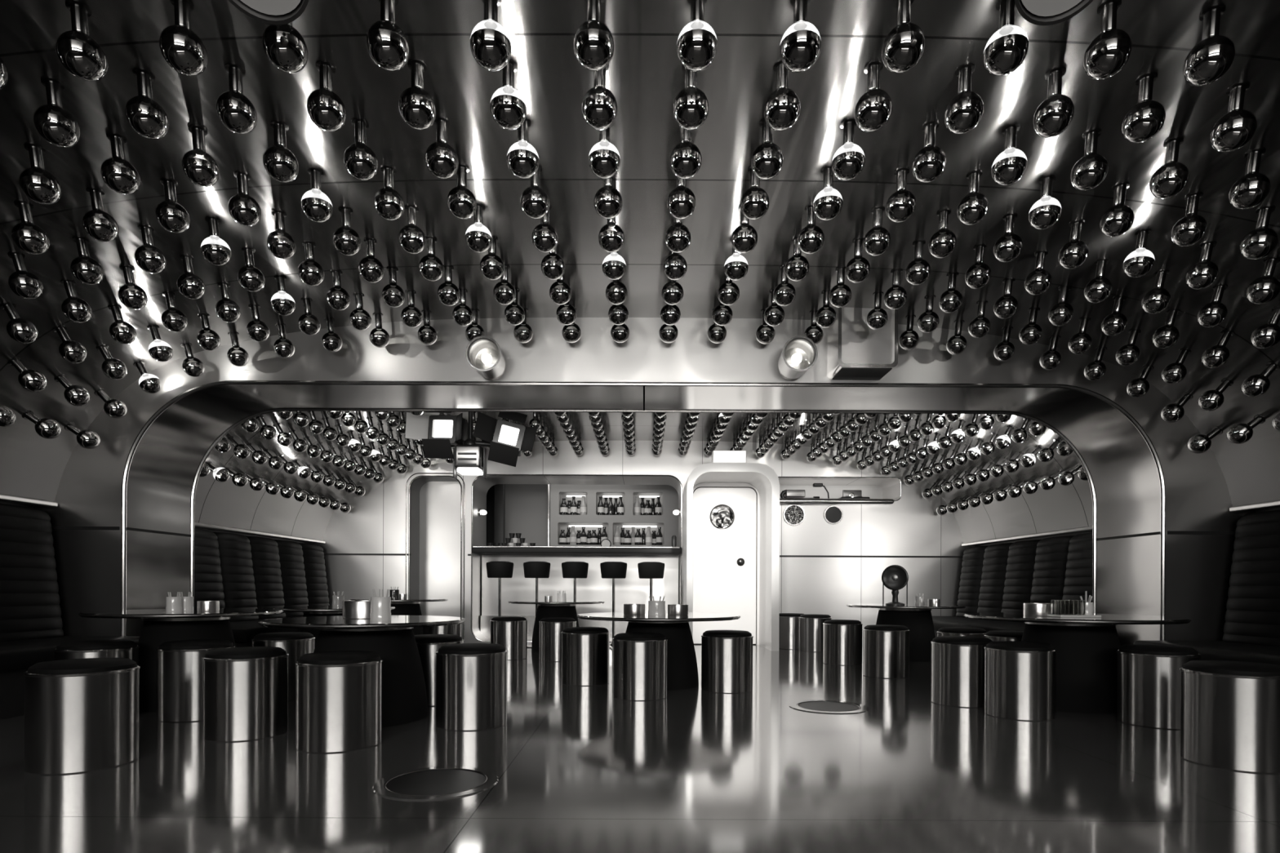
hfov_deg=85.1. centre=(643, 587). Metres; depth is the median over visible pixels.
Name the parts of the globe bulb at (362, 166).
lamp stem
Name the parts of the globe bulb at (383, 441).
lamp stem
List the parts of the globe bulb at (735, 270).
lamp stem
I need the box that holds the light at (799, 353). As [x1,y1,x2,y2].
[777,335,817,379]
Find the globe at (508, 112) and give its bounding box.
[489,94,526,129]
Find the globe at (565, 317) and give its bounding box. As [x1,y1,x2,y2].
[555,309,577,324]
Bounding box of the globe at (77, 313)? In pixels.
[61,302,92,323]
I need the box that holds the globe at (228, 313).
[214,305,240,322]
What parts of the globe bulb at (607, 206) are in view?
lamp stem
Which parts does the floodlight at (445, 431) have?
barn door, barn door, barn door, barn door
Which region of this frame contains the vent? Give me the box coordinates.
[457,452,476,465]
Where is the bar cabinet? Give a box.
[550,484,678,546]
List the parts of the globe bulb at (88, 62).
lamp stem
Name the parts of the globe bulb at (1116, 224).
lamp stem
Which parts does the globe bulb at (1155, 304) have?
lamp stem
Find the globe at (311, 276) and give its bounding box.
[297,266,324,286]
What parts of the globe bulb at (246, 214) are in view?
lamp stem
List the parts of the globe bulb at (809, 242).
lamp stem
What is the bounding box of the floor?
[0,643,1279,852]
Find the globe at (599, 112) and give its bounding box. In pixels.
[581,94,617,129]
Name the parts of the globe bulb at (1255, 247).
lamp stem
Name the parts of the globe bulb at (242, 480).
lamp stem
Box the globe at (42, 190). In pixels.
[19,175,62,204]
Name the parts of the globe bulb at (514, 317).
lamp stem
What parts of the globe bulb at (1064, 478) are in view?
lamp stem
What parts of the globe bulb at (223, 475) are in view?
lamp stem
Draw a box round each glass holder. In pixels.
[165,591,182,612]
[178,591,193,611]
[332,591,344,607]
[370,589,391,621]
[389,586,399,599]
[556,591,566,601]
[648,596,665,615]
[915,593,924,604]
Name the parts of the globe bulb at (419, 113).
lamp stem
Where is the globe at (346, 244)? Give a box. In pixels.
[333,233,360,255]
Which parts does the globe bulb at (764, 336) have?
lamp stem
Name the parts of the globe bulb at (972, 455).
lamp stem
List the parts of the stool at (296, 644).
seat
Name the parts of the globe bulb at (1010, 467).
lamp stem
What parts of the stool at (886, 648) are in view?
seat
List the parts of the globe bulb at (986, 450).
lamp stem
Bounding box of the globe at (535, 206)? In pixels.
[520,193,549,218]
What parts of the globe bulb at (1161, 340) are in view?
lamp stem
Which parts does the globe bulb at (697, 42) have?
lamp stem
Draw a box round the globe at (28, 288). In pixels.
[8,277,43,299]
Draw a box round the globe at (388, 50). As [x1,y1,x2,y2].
[365,28,409,71]
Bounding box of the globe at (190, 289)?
[177,280,205,299]
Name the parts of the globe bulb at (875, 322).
lamp stem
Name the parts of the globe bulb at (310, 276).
lamp stem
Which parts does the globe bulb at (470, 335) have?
lamp stem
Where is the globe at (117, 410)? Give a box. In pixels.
[105,401,127,418]
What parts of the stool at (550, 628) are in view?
seat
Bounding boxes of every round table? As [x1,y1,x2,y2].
[78,608,283,711]
[257,615,466,727]
[262,605,395,645]
[350,598,448,635]
[507,600,604,653]
[577,612,740,690]
[846,604,965,662]
[964,612,1191,714]
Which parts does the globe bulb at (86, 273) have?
lamp stem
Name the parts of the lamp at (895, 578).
bulb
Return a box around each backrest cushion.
[0,503,63,641]
[194,528,225,608]
[211,531,258,622]
[245,536,285,619]
[273,539,308,617]
[298,542,329,605]
[955,545,989,617]
[977,542,1013,613]
[1000,539,1040,622]
[1030,535,1074,613]
[1062,532,1092,602]
[1222,509,1279,646]
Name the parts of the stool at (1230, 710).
seat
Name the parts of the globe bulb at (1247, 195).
lamp stem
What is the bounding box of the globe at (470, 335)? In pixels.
[465,329,484,342]
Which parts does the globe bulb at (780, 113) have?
lamp stem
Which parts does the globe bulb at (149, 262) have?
lamp stem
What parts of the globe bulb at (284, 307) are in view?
lamp stem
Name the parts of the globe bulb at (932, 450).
lamp stem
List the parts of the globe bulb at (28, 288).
lamp stem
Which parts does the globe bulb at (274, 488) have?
lamp stem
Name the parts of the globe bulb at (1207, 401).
lamp stem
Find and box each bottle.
[559,529,566,544]
[560,498,568,515]
[565,527,570,544]
[567,500,571,515]
[569,526,576,544]
[570,496,577,515]
[576,530,581,545]
[577,500,581,515]
[579,496,586,515]
[580,526,586,545]
[586,530,591,545]
[590,529,597,545]
[597,496,604,515]
[597,528,601,545]
[600,527,607,542]
[604,497,608,515]
[607,497,613,515]
[613,497,617,515]
[613,526,620,545]
[617,497,623,515]
[620,527,625,545]
[623,529,631,545]
[630,527,635,545]
[634,496,640,515]
[634,528,642,545]
[640,497,644,515]
[641,528,645,545]
[644,499,651,515]
[645,526,652,545]
[650,498,655,515]
[652,530,656,545]
[655,497,662,515]
[656,527,662,545]
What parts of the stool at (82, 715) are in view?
seat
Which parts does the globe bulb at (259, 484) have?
lamp stem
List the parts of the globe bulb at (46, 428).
lamp stem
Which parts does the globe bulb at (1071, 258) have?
lamp stem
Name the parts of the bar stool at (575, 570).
seat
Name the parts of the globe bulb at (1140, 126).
lamp stem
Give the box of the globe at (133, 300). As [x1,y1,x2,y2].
[118,290,147,309]
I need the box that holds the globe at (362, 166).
[343,151,377,180]
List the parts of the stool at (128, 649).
seat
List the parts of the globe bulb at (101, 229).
lamp stem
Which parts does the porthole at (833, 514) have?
pane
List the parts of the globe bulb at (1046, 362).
lamp stem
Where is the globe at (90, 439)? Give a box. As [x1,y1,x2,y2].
[78,431,100,448]
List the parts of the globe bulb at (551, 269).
lamp stem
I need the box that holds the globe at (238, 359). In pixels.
[226,351,248,366]
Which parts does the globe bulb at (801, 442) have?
lamp stem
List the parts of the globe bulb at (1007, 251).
lamp stem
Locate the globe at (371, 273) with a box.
[358,263,384,283]
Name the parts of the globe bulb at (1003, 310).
lamp stem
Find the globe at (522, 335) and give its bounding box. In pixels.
[513,328,533,342]
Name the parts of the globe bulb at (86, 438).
lamp stem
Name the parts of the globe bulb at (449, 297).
lamp stem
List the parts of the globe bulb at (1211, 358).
lamp stem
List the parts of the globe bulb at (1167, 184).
lamp stem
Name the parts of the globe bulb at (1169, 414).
lamp stem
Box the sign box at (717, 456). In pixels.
[711,450,746,462]
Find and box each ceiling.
[0,0,1279,506]
[194,411,1093,543]
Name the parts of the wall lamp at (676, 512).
lamp shade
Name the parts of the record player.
lid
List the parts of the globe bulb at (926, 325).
lamp stem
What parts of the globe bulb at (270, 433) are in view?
lamp stem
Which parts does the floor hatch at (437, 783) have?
lid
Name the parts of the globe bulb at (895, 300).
lamp stem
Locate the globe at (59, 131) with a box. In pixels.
[33,112,80,147]
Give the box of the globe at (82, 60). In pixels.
[55,39,108,81]
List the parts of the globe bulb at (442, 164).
lamp stem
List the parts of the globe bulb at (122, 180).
lamp stem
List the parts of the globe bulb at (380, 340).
lamp stem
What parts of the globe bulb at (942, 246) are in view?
lamp stem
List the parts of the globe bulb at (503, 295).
lamp stem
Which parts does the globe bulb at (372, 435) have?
lamp stem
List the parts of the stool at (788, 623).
seat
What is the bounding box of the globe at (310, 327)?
[297,320,320,335]
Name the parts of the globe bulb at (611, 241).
lamp stem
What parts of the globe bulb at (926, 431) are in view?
lamp stem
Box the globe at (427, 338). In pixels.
[417,331,437,345]
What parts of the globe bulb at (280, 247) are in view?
lamp stem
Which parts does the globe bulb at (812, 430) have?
lamp stem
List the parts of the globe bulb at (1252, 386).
lamp stem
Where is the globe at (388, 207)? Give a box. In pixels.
[373,195,404,220]
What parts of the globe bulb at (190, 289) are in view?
lamp stem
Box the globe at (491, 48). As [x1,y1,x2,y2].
[470,28,511,71]
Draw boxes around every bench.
[0,503,139,719]
[194,528,329,647]
[932,532,1092,637]
[1133,509,1279,665]
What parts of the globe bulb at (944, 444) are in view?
lamp stem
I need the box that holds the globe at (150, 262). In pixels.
[134,252,166,273]
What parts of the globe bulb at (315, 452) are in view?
lamp stem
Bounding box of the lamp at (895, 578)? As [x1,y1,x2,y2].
[881,564,908,604]
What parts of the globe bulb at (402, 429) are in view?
lamp stem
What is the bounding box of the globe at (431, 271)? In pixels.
[418,262,444,281]
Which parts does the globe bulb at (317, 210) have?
lamp stem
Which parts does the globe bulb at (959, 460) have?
lamp stem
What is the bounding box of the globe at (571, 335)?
[562,328,581,342]
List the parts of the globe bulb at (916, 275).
lamp stem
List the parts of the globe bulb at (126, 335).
lamp stem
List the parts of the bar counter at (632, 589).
kick panel, panel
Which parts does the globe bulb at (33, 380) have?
lamp stem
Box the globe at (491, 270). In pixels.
[480,260,504,279]
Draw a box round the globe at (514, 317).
[504,309,524,325]
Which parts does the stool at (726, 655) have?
seat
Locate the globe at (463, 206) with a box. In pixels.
[446,193,476,219]
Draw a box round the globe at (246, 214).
[227,201,261,226]
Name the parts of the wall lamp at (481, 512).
lamp shade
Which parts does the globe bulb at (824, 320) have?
lamp stem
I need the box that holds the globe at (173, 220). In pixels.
[155,208,190,233]
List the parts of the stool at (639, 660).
seat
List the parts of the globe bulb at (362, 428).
lamp stem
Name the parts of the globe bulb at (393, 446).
lamp stem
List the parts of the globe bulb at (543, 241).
lamp stem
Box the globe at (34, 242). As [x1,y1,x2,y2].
[11,229,49,254]
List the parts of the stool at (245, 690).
seat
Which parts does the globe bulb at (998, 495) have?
lamp stem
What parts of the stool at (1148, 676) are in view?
seat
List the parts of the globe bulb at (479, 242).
lamp stem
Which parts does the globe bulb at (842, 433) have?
lamp stem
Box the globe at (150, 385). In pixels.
[139,377,161,393]
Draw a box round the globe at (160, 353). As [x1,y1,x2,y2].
[148,346,173,361]
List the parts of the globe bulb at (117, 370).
lamp stem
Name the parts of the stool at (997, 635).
seat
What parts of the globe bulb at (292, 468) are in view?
lamp stem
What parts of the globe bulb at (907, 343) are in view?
lamp stem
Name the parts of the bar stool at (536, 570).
seat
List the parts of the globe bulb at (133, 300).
lamp stem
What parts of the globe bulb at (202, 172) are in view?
lamp stem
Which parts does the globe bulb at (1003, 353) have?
lamp stem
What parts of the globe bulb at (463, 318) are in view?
lamp stem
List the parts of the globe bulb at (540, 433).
lamp stem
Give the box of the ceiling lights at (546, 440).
[288,415,998,515]
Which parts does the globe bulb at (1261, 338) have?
lamp stem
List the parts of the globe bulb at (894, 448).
lamp stem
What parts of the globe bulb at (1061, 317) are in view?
lamp stem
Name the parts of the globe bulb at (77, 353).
lamp stem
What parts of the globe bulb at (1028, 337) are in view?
lamp stem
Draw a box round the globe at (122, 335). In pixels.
[109,326,136,344]
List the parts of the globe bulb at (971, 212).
lamp stem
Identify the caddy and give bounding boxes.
[1047,591,1101,617]
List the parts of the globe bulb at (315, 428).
lamp stem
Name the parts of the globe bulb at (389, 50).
lamp stem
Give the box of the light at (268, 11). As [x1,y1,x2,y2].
[228,0,308,24]
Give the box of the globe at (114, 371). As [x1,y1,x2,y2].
[102,362,127,379]
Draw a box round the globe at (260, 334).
[246,325,270,342]
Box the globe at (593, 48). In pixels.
[573,28,614,71]
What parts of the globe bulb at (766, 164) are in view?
lamp stem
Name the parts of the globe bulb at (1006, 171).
lamp stem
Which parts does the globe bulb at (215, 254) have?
lamp stem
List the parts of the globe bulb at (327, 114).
lamp stem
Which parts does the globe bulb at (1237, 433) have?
lamp stem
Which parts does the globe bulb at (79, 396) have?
lamp stem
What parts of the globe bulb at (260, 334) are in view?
lamp stem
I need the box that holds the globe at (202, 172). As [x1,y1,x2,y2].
[181,157,219,186]
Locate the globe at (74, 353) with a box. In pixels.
[59,344,87,363]
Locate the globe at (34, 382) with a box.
[19,372,47,392]
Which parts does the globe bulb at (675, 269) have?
lamp stem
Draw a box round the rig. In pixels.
[450,411,490,447]
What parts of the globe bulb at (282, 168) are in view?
lamp stem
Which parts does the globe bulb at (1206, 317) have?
lamp stem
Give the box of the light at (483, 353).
[465,335,505,379]
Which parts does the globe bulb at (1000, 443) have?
lamp stem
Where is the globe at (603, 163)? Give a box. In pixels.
[588,149,620,178]
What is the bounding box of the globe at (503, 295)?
[493,287,515,305]
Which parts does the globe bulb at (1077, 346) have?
lamp stem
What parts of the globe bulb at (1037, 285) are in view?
lamp stem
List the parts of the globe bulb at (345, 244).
lamp stem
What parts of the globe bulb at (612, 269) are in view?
lamp stem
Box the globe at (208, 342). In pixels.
[196,334,220,350]
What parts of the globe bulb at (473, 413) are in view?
lamp stem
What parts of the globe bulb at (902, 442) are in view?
lamp stem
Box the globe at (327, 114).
[306,96,346,132]
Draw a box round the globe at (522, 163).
[506,149,538,178]
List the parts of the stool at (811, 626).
seat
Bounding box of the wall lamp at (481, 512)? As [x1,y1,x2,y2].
[478,508,487,516]
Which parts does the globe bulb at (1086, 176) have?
lamp stem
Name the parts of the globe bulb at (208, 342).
lamp stem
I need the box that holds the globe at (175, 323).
[161,315,187,332]
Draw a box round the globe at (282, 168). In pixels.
[262,153,298,182]
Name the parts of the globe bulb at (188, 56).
lamp stem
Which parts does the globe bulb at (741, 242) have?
lamp stem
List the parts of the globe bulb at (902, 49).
lamp stem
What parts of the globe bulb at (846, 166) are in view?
lamp stem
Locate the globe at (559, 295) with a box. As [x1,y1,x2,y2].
[549,287,571,304]
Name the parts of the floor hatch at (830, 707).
lid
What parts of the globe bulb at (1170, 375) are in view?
lamp stem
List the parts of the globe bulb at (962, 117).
lamp stem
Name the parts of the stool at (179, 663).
seat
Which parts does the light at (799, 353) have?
bulb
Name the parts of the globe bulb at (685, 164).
lamp stem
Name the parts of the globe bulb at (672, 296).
lamp stem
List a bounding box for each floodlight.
[404,411,468,458]
[453,444,487,479]
[472,412,537,466]
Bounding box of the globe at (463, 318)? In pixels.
[452,311,473,326]
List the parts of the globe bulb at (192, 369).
lamp stem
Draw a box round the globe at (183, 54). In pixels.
[159,33,208,75]
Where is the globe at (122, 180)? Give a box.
[100,165,140,194]
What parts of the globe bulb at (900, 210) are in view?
lamp stem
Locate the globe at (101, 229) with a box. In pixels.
[82,217,119,242]
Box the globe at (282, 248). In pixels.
[266,237,296,259]
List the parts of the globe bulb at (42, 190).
lamp stem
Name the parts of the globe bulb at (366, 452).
lamp stem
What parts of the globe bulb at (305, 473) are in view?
lamp stem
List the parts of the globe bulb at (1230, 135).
lamp stem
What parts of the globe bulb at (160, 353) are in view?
lamp stem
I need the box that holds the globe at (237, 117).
[215,98,257,134]
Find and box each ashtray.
[197,600,219,611]
[342,600,370,618]
[399,594,407,599]
[544,595,552,601]
[623,604,645,615]
[667,604,688,614]
[927,599,939,605]
[1023,603,1052,616]
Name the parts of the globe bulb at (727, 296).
lamp stem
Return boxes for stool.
[23,657,140,774]
[53,640,139,665]
[156,639,235,722]
[201,646,288,742]
[251,631,315,701]
[294,650,382,753]
[413,634,463,706]
[422,623,461,636]
[435,643,507,730]
[485,561,513,617]
[490,617,527,660]
[523,561,550,648]
[538,617,576,662]
[560,626,609,685]
[561,561,588,608]
[600,561,626,648]
[612,632,667,701]
[637,561,664,600]
[701,630,753,693]
[778,613,804,649]
[799,614,831,652]
[822,619,862,665]
[862,624,910,678]
[930,635,992,707]
[936,626,986,637]
[983,630,1023,641]
[983,640,1057,720]
[1116,644,1200,729]
[1179,660,1279,773]
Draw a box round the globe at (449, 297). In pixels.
[437,288,460,306]
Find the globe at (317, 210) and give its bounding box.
[301,197,333,222]
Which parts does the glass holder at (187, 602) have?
glass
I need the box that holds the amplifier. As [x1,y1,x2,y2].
[779,489,819,498]
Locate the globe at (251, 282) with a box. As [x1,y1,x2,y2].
[237,272,265,292]
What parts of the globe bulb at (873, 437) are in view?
lamp stem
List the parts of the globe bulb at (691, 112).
lamp stem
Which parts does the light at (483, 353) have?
bulb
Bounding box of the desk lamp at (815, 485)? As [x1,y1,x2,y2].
[812,483,829,498]
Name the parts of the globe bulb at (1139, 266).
lamp stem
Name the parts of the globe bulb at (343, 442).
lamp stem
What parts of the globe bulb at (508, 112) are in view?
lamp stem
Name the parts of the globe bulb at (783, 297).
lamp stem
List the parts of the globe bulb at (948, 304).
lamp stem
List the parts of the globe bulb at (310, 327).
lamp stem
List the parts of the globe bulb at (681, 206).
lamp stem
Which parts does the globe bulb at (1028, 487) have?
lamp stem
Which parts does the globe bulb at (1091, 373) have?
lamp stem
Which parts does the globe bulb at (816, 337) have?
lamp stem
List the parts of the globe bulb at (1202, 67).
lamp stem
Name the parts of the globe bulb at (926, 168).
lamp stem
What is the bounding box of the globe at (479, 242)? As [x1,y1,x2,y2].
[465,231,492,253]
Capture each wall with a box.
[0,500,33,507]
[33,317,1253,646]
[194,526,311,543]
[311,440,974,644]
[486,485,493,546]
[505,484,547,546]
[779,484,882,498]
[974,530,1092,546]
[1253,506,1279,512]
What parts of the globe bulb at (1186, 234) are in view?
lamp stem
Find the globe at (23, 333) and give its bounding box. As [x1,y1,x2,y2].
[7,323,38,343]
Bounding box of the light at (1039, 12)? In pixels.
[1014,0,1093,25]
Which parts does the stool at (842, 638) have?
seat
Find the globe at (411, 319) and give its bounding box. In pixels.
[400,311,422,328]
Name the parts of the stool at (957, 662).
seat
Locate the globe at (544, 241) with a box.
[531,230,558,252]
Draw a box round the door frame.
[682,462,779,651]
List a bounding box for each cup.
[505,537,511,542]
[509,533,515,538]
[512,537,518,542]
[515,533,521,538]
[519,537,525,542]
[1080,602,1093,615]
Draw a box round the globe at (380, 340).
[369,333,390,347]
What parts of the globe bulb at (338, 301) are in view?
lamp stem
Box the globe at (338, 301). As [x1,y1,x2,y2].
[326,293,350,310]
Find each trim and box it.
[0,494,57,506]
[51,386,1235,541]
[120,380,1165,640]
[191,408,1096,613]
[194,522,325,543]
[324,553,963,557]
[405,472,465,641]
[409,476,457,598]
[471,474,901,643]
[493,484,505,546]
[547,484,550,546]
[693,482,759,644]
[693,487,756,644]
[961,526,1092,546]
[1229,501,1279,511]
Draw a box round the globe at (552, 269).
[541,260,564,279]
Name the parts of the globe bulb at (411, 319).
lamp stem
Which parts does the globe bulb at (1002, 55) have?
lamp stem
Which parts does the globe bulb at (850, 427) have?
lamp stem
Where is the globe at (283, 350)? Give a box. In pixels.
[273,343,294,358]
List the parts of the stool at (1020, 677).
seat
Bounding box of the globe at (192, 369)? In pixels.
[182,362,204,377]
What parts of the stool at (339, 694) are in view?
seat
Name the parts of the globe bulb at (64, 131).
lamp stem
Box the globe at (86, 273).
[70,262,103,284]
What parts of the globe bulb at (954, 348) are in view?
lamp stem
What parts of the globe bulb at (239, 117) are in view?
lamp stem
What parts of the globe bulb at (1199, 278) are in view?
lamp stem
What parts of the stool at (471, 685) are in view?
seat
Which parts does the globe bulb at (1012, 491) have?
lamp stem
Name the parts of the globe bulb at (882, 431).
lamp stem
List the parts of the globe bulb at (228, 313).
lamp stem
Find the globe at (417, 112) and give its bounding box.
[398,94,435,130]
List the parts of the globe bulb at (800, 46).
lamp stem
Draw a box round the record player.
[838,489,870,498]
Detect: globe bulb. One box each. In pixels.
[0,57,8,89]
[0,302,38,343]
[0,404,16,427]
[8,251,43,299]
[8,357,47,392]
[11,200,49,254]
[19,142,62,204]
[22,410,62,439]
[33,75,80,147]
[53,325,87,363]
[54,373,90,406]
[55,0,108,81]
[60,279,92,323]
[64,422,100,448]
[70,235,103,284]
[82,186,119,242]
[94,388,127,418]
[96,344,127,379]
[100,132,140,194]
[107,304,136,344]
[117,265,147,309]
[124,67,168,138]
[133,360,161,393]
[134,224,166,273]
[146,324,173,361]
[155,177,190,233]
[159,0,208,75]
[160,291,187,332]
[176,254,205,299]
[181,124,219,186]
[181,342,204,377]
[196,313,220,350]
[199,462,209,476]
[200,216,231,265]
[205,462,230,482]
[214,281,240,322]
[214,437,231,453]
[215,62,257,134]
[225,467,248,486]
[226,332,248,366]
[226,435,250,458]
[227,170,261,226]
[237,246,265,292]
[241,417,258,432]
[243,472,264,490]
[245,443,267,464]
[246,304,270,342]
[256,415,276,439]
[259,477,279,494]
[262,22,307,73]
[262,120,298,182]
[262,448,283,469]
[266,209,296,259]
[271,275,295,315]
[273,323,294,358]
[273,422,293,446]
[275,411,293,419]
[275,481,293,498]
[278,454,297,474]
[288,430,307,452]
[292,459,311,479]
[293,411,309,426]
[297,240,324,286]
[297,297,320,335]
[301,167,333,222]
[302,435,320,457]
[305,464,324,483]
[306,60,346,132]
[307,411,324,434]
[316,442,333,462]
[321,317,342,352]
[321,417,337,440]
[326,269,350,310]
[327,411,342,419]
[328,447,345,467]
[333,205,360,255]
[334,424,349,446]
[341,411,355,426]
[343,117,377,180]
[346,431,360,452]
[349,293,371,330]
[354,411,368,433]
[358,237,384,283]
[358,436,371,457]
[365,0,409,71]
[365,417,379,439]
[368,441,381,462]
[369,312,390,347]
[373,164,404,220]
[374,411,389,420]
[376,423,389,445]
[382,266,405,307]
[386,411,400,427]
[386,429,399,450]
[396,411,405,434]
[398,58,435,130]
[398,204,426,253]
[400,289,422,328]
[410,411,423,416]
[415,440,422,445]
[417,310,437,345]
[418,235,444,281]
[425,115,458,178]
[437,264,460,306]
[446,163,476,219]
[452,288,473,326]
[465,203,492,253]
[465,308,484,342]
[470,0,511,71]
[472,412,475,433]
[480,235,504,279]
[489,58,526,129]
[493,263,515,305]
[504,287,524,325]
[506,116,538,178]
[513,307,533,342]
[520,164,549,218]
[528,412,541,430]
[531,204,558,252]
[535,415,545,436]
[541,236,564,279]
[549,265,571,304]
[553,412,565,417]
[555,287,577,324]
[556,412,569,423]
[560,412,572,430]
[562,307,581,342]
[563,414,574,435]
[573,0,614,71]
[581,64,617,129]
[586,412,599,417]
[588,126,620,178]
[589,412,601,423]
[591,414,603,430]
[593,176,622,218]
[593,415,604,435]
[598,216,624,252]
[601,251,626,279]
[605,278,627,304]
[608,287,628,324]
[610,307,629,342]
[621,412,633,417]
[621,413,634,423]
[622,421,634,430]
[622,426,635,435]
[653,413,666,423]
[653,420,665,430]
[654,412,666,417]
[658,307,678,342]
[660,287,680,325]
[661,278,683,305]
[662,251,687,279]
[664,217,691,253]
[666,176,696,219]
[669,124,702,179]
[672,64,708,130]
[676,0,717,71]
[684,414,697,430]
[686,413,698,424]
[688,413,700,417]
[707,308,726,343]
[711,288,733,325]
[715,414,728,431]
[717,266,739,305]
[718,413,731,424]
[722,413,734,417]
[724,237,748,280]
[731,204,757,253]
[740,165,768,219]
[746,413,758,431]
[750,413,763,425]
[751,117,783,179]
[755,308,774,344]
[755,413,768,418]
[764,59,800,131]
[764,288,784,326]
[773,265,795,306]
[777,413,789,432]
[779,0,821,72]
[782,413,795,426]
[784,235,809,281]
[788,413,801,419]
[795,425,807,445]
[797,204,824,253]
[804,310,823,344]
[807,413,820,435]
[813,164,843,221]
[813,413,826,428]
[815,289,836,328]
[821,413,835,422]
[828,266,851,307]
[831,118,865,180]
[838,416,850,437]
[844,237,870,283]
[845,413,858,431]
[853,60,892,132]
[854,413,868,425]
[862,206,890,256]
[864,413,877,417]
[866,291,888,329]
[868,420,881,441]
[877,413,891,435]
[881,0,924,73]
[883,268,906,309]
[885,167,915,222]
[887,413,902,429]
[888,431,901,453]
[897,413,913,422]
[897,426,911,447]
[898,315,919,350]
[904,240,930,284]
[908,419,921,441]
[911,120,946,182]
[916,294,939,333]
[919,413,933,435]
[926,432,940,454]
[928,208,956,257]
[931,413,946,429]
[937,426,952,448]
[938,271,962,313]
[944,62,983,134]
[945,413,960,422]
[946,320,967,355]
[950,419,965,443]
[954,444,970,465]
[956,169,988,225]
[964,244,991,288]
[964,413,980,436]
[966,438,983,460]
[968,300,991,337]
[976,462,994,481]
[978,413,995,430]
[980,432,998,455]
[982,0,1028,76]
[989,457,1008,477]
[991,123,1027,186]
[993,213,1022,262]
[993,277,1017,319]
[993,326,1014,361]
[993,484,1013,501]
[995,413,1011,422]
[995,425,1013,449]
[1004,451,1024,472]
[1007,480,1027,497]
[1011,417,1031,443]
[1018,307,1042,345]
[1019,445,1041,467]
[1022,475,1044,493]
[1024,249,1051,295]
[1028,174,1061,229]
[1028,421,1046,435]
[1032,66,1074,137]
[1037,439,1060,462]
[1039,335,1061,369]
[1039,470,1062,489]
[1048,285,1073,326]
[1056,440,1073,456]
[1057,219,1088,269]
[1057,465,1081,485]
[1067,316,1092,354]
[1070,128,1108,191]
[1077,466,1088,480]
[1083,0,1132,79]
[1083,257,1112,302]
[1083,346,1106,381]
[1099,182,1134,237]
[1101,295,1127,336]
[1115,328,1141,365]
[1121,71,1165,143]
[1122,228,1155,277]
[1126,364,1153,397]
[1141,269,1171,314]
[1149,136,1189,199]
[1151,308,1180,348]
[1160,348,1191,384]
[1160,392,1192,422]
[1170,191,1207,246]
[1182,3,1235,86]
[1185,240,1218,289]
[1186,426,1222,453]
[1196,284,1227,327]
[1197,377,1232,411]
[1201,329,1234,368]
[1209,81,1257,152]
[1226,414,1265,444]
[1227,147,1271,209]
[1239,204,1278,259]
[1240,361,1279,397]
[1245,256,1279,304]
[1250,306,1279,349]
[1271,412,1279,432]
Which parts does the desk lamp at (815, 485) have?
lamp shade, arm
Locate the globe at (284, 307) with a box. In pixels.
[271,298,295,315]
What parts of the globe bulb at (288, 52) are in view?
lamp stem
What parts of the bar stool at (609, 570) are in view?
seat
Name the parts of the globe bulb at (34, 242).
lamp stem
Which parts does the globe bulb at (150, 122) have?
lamp stem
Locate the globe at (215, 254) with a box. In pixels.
[200,244,231,265]
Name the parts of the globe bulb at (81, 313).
lamp stem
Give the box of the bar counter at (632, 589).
[471,546,680,639]
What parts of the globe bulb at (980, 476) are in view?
lamp stem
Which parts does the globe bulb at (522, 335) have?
lamp stem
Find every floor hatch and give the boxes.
[372,766,498,800]
[788,700,869,714]
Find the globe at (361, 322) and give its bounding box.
[349,315,371,330]
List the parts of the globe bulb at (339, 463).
lamp stem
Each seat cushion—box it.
[0,635,139,672]
[230,616,302,643]
[932,616,1025,631]
[1133,640,1279,665]
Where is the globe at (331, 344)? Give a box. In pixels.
[321,337,342,352]
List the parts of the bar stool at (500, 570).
seat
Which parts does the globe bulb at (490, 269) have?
lamp stem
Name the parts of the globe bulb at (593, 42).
lamp stem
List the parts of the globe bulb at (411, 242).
lamp stem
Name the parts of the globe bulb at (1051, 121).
lamp stem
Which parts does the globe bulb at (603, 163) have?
lamp stem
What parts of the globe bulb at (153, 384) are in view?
lamp stem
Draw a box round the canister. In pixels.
[671,535,676,546]
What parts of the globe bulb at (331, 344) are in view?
lamp stem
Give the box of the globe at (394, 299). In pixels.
[382,290,405,307]
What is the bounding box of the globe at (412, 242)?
[398,231,426,253]
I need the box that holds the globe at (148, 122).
[124,104,168,138]
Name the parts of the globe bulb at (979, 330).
lamp stem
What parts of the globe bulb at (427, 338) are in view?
lamp stem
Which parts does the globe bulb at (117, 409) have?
lamp stem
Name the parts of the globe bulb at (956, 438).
lamp stem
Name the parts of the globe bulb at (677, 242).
lamp stem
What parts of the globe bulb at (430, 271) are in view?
lamp stem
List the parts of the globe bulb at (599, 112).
lamp stem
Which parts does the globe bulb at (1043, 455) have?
lamp stem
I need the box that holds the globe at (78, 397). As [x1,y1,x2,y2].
[65,387,90,406]
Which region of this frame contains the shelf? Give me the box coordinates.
[779,498,893,504]
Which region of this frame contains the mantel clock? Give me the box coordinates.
[600,538,611,546]
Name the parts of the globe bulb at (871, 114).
lamp stem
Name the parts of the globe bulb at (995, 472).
lamp stem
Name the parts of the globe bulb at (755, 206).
lamp stem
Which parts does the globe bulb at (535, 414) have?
lamp stem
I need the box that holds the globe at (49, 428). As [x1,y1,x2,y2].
[37,419,62,439]
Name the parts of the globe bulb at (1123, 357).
lamp stem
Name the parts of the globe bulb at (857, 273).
lamp stem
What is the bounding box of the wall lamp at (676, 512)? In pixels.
[672,508,679,516]
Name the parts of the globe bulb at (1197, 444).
lamp stem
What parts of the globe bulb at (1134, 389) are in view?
lamp stem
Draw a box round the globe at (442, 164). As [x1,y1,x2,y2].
[425,149,458,178]

